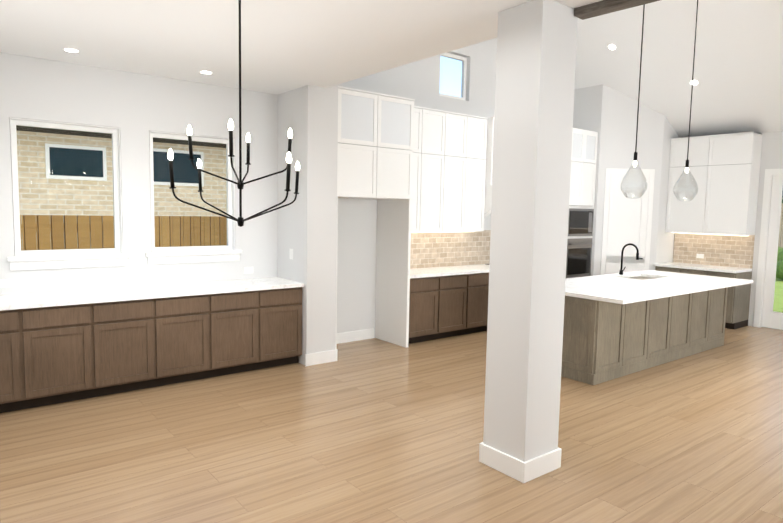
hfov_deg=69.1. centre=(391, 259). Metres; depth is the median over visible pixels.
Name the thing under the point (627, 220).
pantry door
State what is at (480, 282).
base cabinet
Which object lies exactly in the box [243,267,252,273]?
outlet
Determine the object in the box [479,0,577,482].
column
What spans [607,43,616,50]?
recessed light
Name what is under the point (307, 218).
wall
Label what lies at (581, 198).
tall cabinet
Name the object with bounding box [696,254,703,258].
outlet
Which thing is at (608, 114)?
wall
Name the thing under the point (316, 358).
baseboard
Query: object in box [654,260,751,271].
countertop
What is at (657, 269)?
base cabinet
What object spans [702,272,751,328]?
base cabinet
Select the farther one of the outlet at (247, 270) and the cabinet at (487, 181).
the cabinet at (487, 181)
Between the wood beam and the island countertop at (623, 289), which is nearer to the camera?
the wood beam
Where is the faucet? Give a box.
[619,243,638,274]
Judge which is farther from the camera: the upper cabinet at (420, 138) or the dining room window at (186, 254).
the upper cabinet at (420, 138)
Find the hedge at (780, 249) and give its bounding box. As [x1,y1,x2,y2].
[777,247,782,261]
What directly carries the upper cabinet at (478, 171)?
attached to the wall at (135, 108)
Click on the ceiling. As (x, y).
(288, 45)
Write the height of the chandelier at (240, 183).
1.419 m
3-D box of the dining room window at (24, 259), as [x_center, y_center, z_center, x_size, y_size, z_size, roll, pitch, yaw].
[-3.063,-0.604,5.406,1.030,1.362,0.165,-3,6,-38]
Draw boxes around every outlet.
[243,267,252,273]
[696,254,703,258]
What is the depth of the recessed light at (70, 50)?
4.84 m
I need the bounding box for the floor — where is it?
[0,326,782,522]
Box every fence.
[20,215,226,249]
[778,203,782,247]
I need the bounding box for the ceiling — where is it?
[0,0,782,137]
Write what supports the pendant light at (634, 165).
hanging from the ceiling
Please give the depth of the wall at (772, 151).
8.88 m
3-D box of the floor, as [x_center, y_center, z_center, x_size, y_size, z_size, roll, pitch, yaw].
[2.181,1.567,3.199,13.300,0.100,10.600,-3,6,-38]
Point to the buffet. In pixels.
(56, 347)
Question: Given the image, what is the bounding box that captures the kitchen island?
[561,274,728,384]
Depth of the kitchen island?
6.26 m
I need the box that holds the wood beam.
[574,0,659,19]
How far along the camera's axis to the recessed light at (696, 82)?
8.49 m
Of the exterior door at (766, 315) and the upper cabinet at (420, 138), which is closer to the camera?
the upper cabinet at (420, 138)
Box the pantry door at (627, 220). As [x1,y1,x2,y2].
[600,168,654,274]
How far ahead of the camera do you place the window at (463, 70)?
8.47 m
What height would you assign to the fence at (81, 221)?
1.720 m
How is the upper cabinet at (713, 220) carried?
attached to the wall at (772, 151)
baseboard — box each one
[305,349,335,365]
[337,328,373,343]
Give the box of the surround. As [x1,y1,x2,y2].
[335,86,414,348]
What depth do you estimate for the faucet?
7.76 m
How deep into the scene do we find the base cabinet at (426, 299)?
7.47 m
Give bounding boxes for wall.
[0,38,496,337]
[277,85,337,364]
[573,84,678,275]
[748,131,782,325]
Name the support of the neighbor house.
on the ground
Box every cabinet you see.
[408,278,443,343]
[411,106,427,233]
[424,108,451,233]
[444,274,471,337]
[448,112,471,233]
[468,115,487,233]
[472,274,488,332]
[484,117,494,205]
[566,128,597,277]
[655,268,673,271]
[665,132,761,235]
[674,268,701,274]
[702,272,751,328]
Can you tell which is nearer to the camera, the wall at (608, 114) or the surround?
the surround
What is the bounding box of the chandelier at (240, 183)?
[168,0,299,226]
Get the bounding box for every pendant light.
[621,4,647,197]
[673,0,697,200]
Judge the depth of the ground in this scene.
13.38 m
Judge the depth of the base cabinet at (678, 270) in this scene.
9.21 m
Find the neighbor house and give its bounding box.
[16,125,226,249]
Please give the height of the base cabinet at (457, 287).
0.880 m
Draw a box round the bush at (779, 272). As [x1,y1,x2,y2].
[776,250,782,279]
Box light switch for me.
[290,249,292,259]
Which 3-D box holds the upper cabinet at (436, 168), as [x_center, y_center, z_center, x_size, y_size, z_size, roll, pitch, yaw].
[0.453,-1.214,7.833,0.525,1.650,0.348,-3,6,-38]
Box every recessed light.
[61,48,80,52]
[198,71,213,73]
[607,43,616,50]
[689,79,699,85]
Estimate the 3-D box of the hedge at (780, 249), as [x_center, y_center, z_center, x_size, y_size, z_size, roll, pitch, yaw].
[13.874,0.089,17.557,0.834,1.022,24.198,-3,6,-38]
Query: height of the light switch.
0.120 m
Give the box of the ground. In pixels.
[773,278,782,312]
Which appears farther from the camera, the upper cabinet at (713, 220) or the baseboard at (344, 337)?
the upper cabinet at (713, 220)
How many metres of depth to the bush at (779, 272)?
16.42 m
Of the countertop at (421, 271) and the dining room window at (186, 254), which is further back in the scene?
the countertop at (421, 271)
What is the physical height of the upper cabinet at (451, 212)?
1.650 m
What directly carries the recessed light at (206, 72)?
in the ceiling
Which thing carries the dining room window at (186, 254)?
in the wall at (135, 108)
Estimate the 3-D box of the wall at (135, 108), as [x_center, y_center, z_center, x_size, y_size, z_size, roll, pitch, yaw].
[-0.977,-1.457,7.006,13.250,5.127,0.150,-3,6,-38]
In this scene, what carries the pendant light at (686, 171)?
hanging from the ceiling
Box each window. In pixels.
[7,117,130,270]
[145,131,241,264]
[440,53,466,100]
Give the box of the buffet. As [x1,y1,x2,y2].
[0,277,303,412]
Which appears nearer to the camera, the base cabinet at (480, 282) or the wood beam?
the wood beam
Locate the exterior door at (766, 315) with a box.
[753,168,782,329]
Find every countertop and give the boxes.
[410,262,488,277]
[565,270,752,305]
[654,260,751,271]

